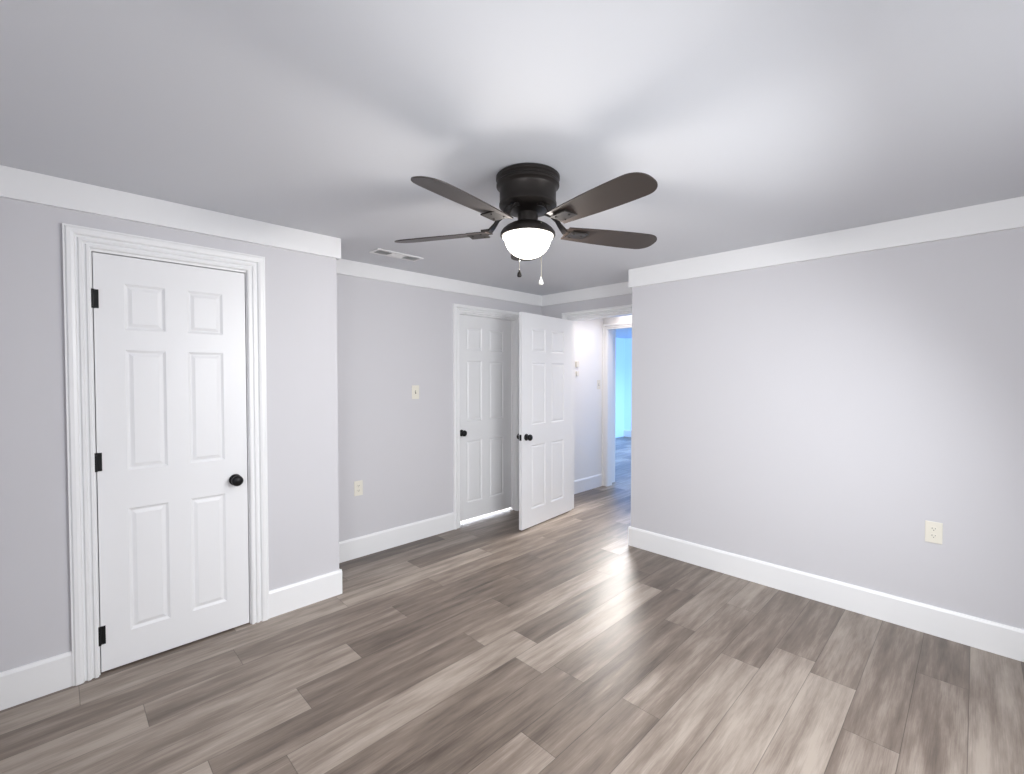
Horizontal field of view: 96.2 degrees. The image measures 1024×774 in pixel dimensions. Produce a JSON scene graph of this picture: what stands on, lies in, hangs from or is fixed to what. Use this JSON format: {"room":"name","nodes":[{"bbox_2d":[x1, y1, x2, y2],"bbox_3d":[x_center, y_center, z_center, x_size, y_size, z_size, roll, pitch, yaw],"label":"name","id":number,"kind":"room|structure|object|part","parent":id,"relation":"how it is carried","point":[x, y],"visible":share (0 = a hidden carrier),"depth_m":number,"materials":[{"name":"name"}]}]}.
{"room":"empty bedroom","nodes":[
{"label":"empty bedroom","id":0,"kind":"room"},
{"bbox_2d":[0,197,338,671],"bbox_3d":[-1.834,0.215,2.411,1.836,2.335,0.110,-1,2,-45],"label":"wall","id":1,"kind":"structure","parent":0,"point":[302,425],"depth_m":2.11,"materials":[{"name":"grey paint"}]},
{"bbox_2d":[0,651,72,710],"bbox_3d":[-2.205,1.313,1.983,0.450,0.160,0.014,-1,2,-45],"label":"baseboard","id":2,"kind":"structure","parent":1,"relation":"attached to","point":[31,681],"depth_m":2.05,"materials":[{"name":"white paint"}]},
{"bbox_2d":[62,223,268,685],"bbox_3d":[-1.782,0.315,2.449,0.844,2.134,0.134,-1,2,-45],"label":"door frame","id":3,"kind":"structure","parent":1,"relation":"attached to","point":[78,242],"depth_m":2.18,"materials":[{"name":"white paint"}]},
{"bbox_2d":[91,252,248,671],"bbox_3d":[-1.776,0.365,2.429,0.666,2.018,0.167,-1,2,-45],"label":"closet door","id":4,"kind":"structure","parent":1,"relation":"in","point":[170,454],"depth_m":2.39,"materials":[{"name":"white paint"}]},
{"bbox_3d":[-1.548,0.526,2.586,0.064,0.064,0.066,-1,2,-45],"label":"knob","id":5,"kind":"part","parent":4,"relation":"part of","materials":[{"name":"black metal"}]},
{"bbox_2d":[0,165,340,258],"bbox_3d":[-1.741,-0.886,2.385,1.748,0.130,0.022,-1,2,-45],"label":"trim","id":6,"kind":"structure","parent":1,"relation":"attached to","point":[31,187],"depth_m":2.31,"materials":[{"name":"white paint"}]},
{"bbox_2d":[269,569,341,618],"bbox_3d":[-1.288,1.292,2.890,0.450,0.160,0.014,-1,2,-45],"label":"baseboard","id":7,"kind":"structure","parent":1,"relation":"attached to","point":[292,597],"depth_m":2.87,"materials":[{"name":"white paint"}]},
{"bbox_2d":[337,274,615,541],"bbox_3d":[-0.735,0.173,4.195,5.910,2.335,0.110,-1,2,-45],"label":"wall","id":8,"kind":"structure","parent":0,"point":[395,439],"depth_m":3.93,"materials":[{"name":"grey paint"}]},
{"bbox_2d":[354,480,362,495],"bbox_3d":[-1.218,0.804,3.649,0.072,0.118,0.008,-1,2,-45],"label":"outlet","id":9,"kind":"object","parent":8,"relation":"attached to","point":[358,488],"visible":1,"depth_m":3.65,"materials":[{"name":"beige plastic"}]},
{"bbox_2d":[339,512,453,562],"bbox_3d":[-1.016,1.269,3.856,1.324,0.160,0.014,-1,2,-45],"label":"baseboard","id":10,"kind":"structure","parent":8,"relation":"attached to","point":[358,547],"depth_m":3.87,"materials":[{"name":"white paint"}]},
{"bbox_2d":[412,385,418,398],"bbox_3d":[-0.838,0.045,4.002,0.072,0.118,0.015,-1,2,-45],"label":"light switch","id":11,"kind":"object","parent":8,"relation":"attached to","point":[415,391],"visible":1,"depth_m":4.00,"materials":[{"name":"beige plastic"}]},
{"bbox_2d":[336,259,541,305],"bbox_3d":[-0.572,-0.937,4.237,2.564,0.115,0.022,-1,2,-45],"label":"trim","id":12,"kind":"structure","parent":8,"relation":"attached to","point":[367,271],"depth_m":4.07,"materials":[{"name":"white paint"}]},
{"bbox_2d":[460,315,510,520],"bbox_3d":[-0.281,0.290,4.676,0.754,2.018,0.167,-1,2,-45],"label":"door","id":13,"kind":"structure","parent":8,"relation":"in","point":[485,415],"depth_m":4.66,"materials":[{"name":"white paint"}]},
{"bbox_3d":[-0.468,0.445,4.424,0.064,0.064,0.066,-1,2,-45],"label":"knob","id":14,"kind":"part","parent":13,"relation":"part of","materials":[{"name":"black metal"}]},
{"bbox_2d":[453,304,518,529],"bbox_3d":[-0.257,0.273,4.654,0.914,2.114,0.134,-1,2,-45],"label":"door frame","id":15,"kind":"structure","parent":8,"relation":"attached to","point":[458,309],"depth_m":4.55,"materials":[{"name":"white paint"}]},
{"bbox_2d":[574,474,601,493],"bbox_3d":[0.805,1.226,5.657,1.100,0.160,0.014,-1,2,-45],"label":"baseboard","id":16,"kind":"structure","parent":8,"relation":"attached to","point":[587,483],"depth_m":5.79,"materials":[{"name":"white paint"}]},
{"bbox_2d":[0,436,1023,773],"bbox_3d":[1.435,1.373,3.915,13.500,0.050,9.500,-1,2,-45],"label":"floor","id":17,"kind":"structure","parent":0,"point":[582,636],"depth_m":2.15,"materials":[{"name":"laminate"}]},
{"bbox_2d":[0,0,1023,337],"bbox_3d":[1.435,-1.012,3.859,13.500,0.050,9.500,-1,2,-45],"label":"ceiling","id":18,"kind":"structure","parent":0,"point":[730,124],"depth_m":1.56,"materials":[{"name":"white paint"}]},
{"bbox_2d":[369,248,423,261],"bbox_3d":[-0.848,-0.972,3.394,0.380,0.007,0.130,-1,2,-45],"label":"ceiling vent","id":19,"kind":"object","parent":18,"relation":"in","point":[388,253],"visible":1,"depth_m":3.39,"materials":[{"name":"white metal"}]},
{"bbox_2d":[395,163,657,284],"bbox_3d":[0.075,-0.692,2.029,1.270,0.503,1.263,-1,2,-45],"label":"ceiling fan","id":20,"kind":"object","parent":18,"relation":"hanging from","point":[527,191],"visible":1,"depth_m":1.96,"materials":[{"name":"brown metal"}]},
{"bbox_3d":[-0.336,-0.712,2.196,0.483,0.005,0.144,0,13,17],"label":"blade","id":21,"kind":"part","parent":20,"relation":"part of","materials":[{"name":"grey"}]},
{"bbox_3d":[-0.175,-0.701,1.721,0.144,0.005,0.483,15,10,34],"label":"blade","id":22,"kind":"part","parent":20,"relation":"part of","materials":[{"name":"grey"}]},
{"bbox_3d":[0.042,-0.616,1.999,0.055,0.226,0.026,-1,2,-45],"label":"chain","id":23,"kind":"part","parent":20,"relation":"part of","materials":[{"name":"gold metal"}]},
{"bbox_3d":[0.067,-0.718,2.441,0.144,0.005,0.375,0,1,-1],"label":"blade","id":24,"kind":"part","parent":20,"relation":"part of","materials":[{"name":"brown"}]},
{"bbox_3d":[0.071,-0.634,2.071,0.226,0.109,0.226,-1,2,-45],"label":"glass","id":25,"kind":"part","parent":20,"relation":"part of","materials":[{"name":"white glass"}]},
{"bbox_3d":[0.071,-0.810,2.066,0.286,0.268,0.286,-1,2,-45],"label":"motor","id":26,"kind":"part","parent":20,"relation":"part of","materials":[{"name":"brown metal"}]},
{"bbox_3d":[0.111,-0.599,2.001,0.019,0.259,0.061,-1,2,-45],"label":"chain","id":27,"kind":"part","parent":20,"relation":"part of","materials":[{"name":"gold metal"}]},
{"bbox_3d":[0.326,-0.701,1.727,0.144,0.005,0.483,14,-7,-36],"label":"blade","id":28,"kind":"part","parent":20,"relation":"part of","materials":[{"name":"grey"}]},
{"label":"blade","id":29,"kind":"part","parent":20,"relation":"part of","materials":[{"name":"brown wood"}]},
{"bbox_2d":[542,294,631,318],"bbox_3d":[0.859,0.161,4.717,0.110,2.335,1.390,-1,2,-45],"label":"wall","id":30,"kind":"structure","parent":0,"point":[556,310],"depth_m":4.71,"materials":[{"name":"grey paint"}]},
{"bbox_2d":[517,312,571,529],"bbox_3d":[0.348,0.313,4.571,0.167,2.018,0.844,1,2,40],"label":"entry door","id":31,"kind":"structure","parent":30,"relation":"in","point":[545,376],"depth_m":4.51,"materials":[{"name":"white paint"}]},
{"bbox_3d":[0.157,0.469,4.267,0.066,0.064,0.064,1,2,40],"label":"knob","id":32,"kind":"part","parent":31,"relation":"part of","materials":[{"name":"black metal"}]},
{"bbox_2d":[542,281,631,305],"bbox_3d":[0.812,-0.947,4.644,0.022,0.115,1.390,-1,2,-45],"label":"trim","id":33,"kind":"structure","parent":30,"relation":"attached to","point":[615,289],"depth_m":4.67,"materials":[{"name":"white paint"}]},
{"bbox_2d":[562,304,631,509],"bbox_3d":[0.927,0.273,4.633,0.133,2.114,1.004,-1,2,-45],"label":"door frame","id":34,"kind":"structure","parent":30,"relation":"attached to","point":[572,394],"depth_m":4.85,"materials":[{"name":"white paint"}]},
{"bbox_2d":[603,315,631,485],"bbox_3d":[1.684,0.140,5.604,0.110,2.335,1.290,-1,2,-45],"label":"wall","id":35,"kind":"structure","parent":0,"point":[621,319],"depth_m":6.00,"materials":[{"name":"white"}]},
{"bbox_2d":[602,322,631,486],"bbox_3d":[1.526,0.249,5.671,0.024,2.114,0.979,-1,2,-45],"label":"door frame","id":36,"kind":"structure","parent":35,"relation":"attached to","point":[606,328],"depth_m":5.98,"materials":[{"name":"white paint"}]},
{"bbox_2d":[615,338,624,437],"bbox_3d":[1.071,0.049,9.435,4.410,2.335,0.100,-1,2,-45],"label":"wall","id":37,"kind":"structure","parent":0,"point":[623,383],"depth_m":10.82,"materials":[{"name":"blue paint"}]},
{"bbox_2d":[624,338,631,429],"bbox_3d":[4.573,0.056,9.102,0.100,2.335,5.500,-1,2,-45],"label":"wall","id":38,"kind":"structure","parent":0,"point":[628,341],"depth_m":10.88,"materials":[{"name":"blue paint"}]},
{"bbox_2d":[624,430,630,436],"bbox_3d":[4.533,1.145,9.088,0.014,0.160,5.300,-1,2,-45],"label":"baseboard","id":39,"kind":"structure","parent":38,"relation":"attached to","point":[627,433],"depth_m":10.89,"materials":[{"name":"white paint"}]},
{"bbox_2d":[631,227,1023,628],"bbox_3d":[2.152,0.199,3.113,0.530,2.335,2.710,-1,2,-45],"label":"wall","id":40,"kind":"structure","parent":0,"point":[856,419],"depth_m":2.81,"materials":[{"name":"grey paint"}]},
{"bbox_2d":[628,526,1023,661],"bbox_3d":[1.915,1.289,2.991,0.014,0.160,2.614,-1,2,-45],"label":"baseboard","id":41,"kind":"structure","parent":40,"relation":"attached to","point":[988,635],"depth_m":2.82,"materials":[{"name":"white paint"}]},
{"bbox_2d":[628,196,1023,287],"bbox_3d":[1.909,-0.889,2.940,0.022,0.150,2.622,-1,2,-45],"label":"trim","id":42,"kind":"structure","parent":40,"relation":"attached to","point":[1000,215],"depth_m":2.78,"materials":[{"name":"white paint"}]},
{"bbox_2d":[925,520,942,543],"bbox_3d":[2.342,0.808,2.553,0.008,0.118,0.072,-1,2,-45],"label":"electrical outlet","id":43,"kind":"object","parent":40,"relation":"attached to","point":[933,532],"visible":1,"depth_m":2.55,"materials":[{"name":"beige plastic"}]}
]}

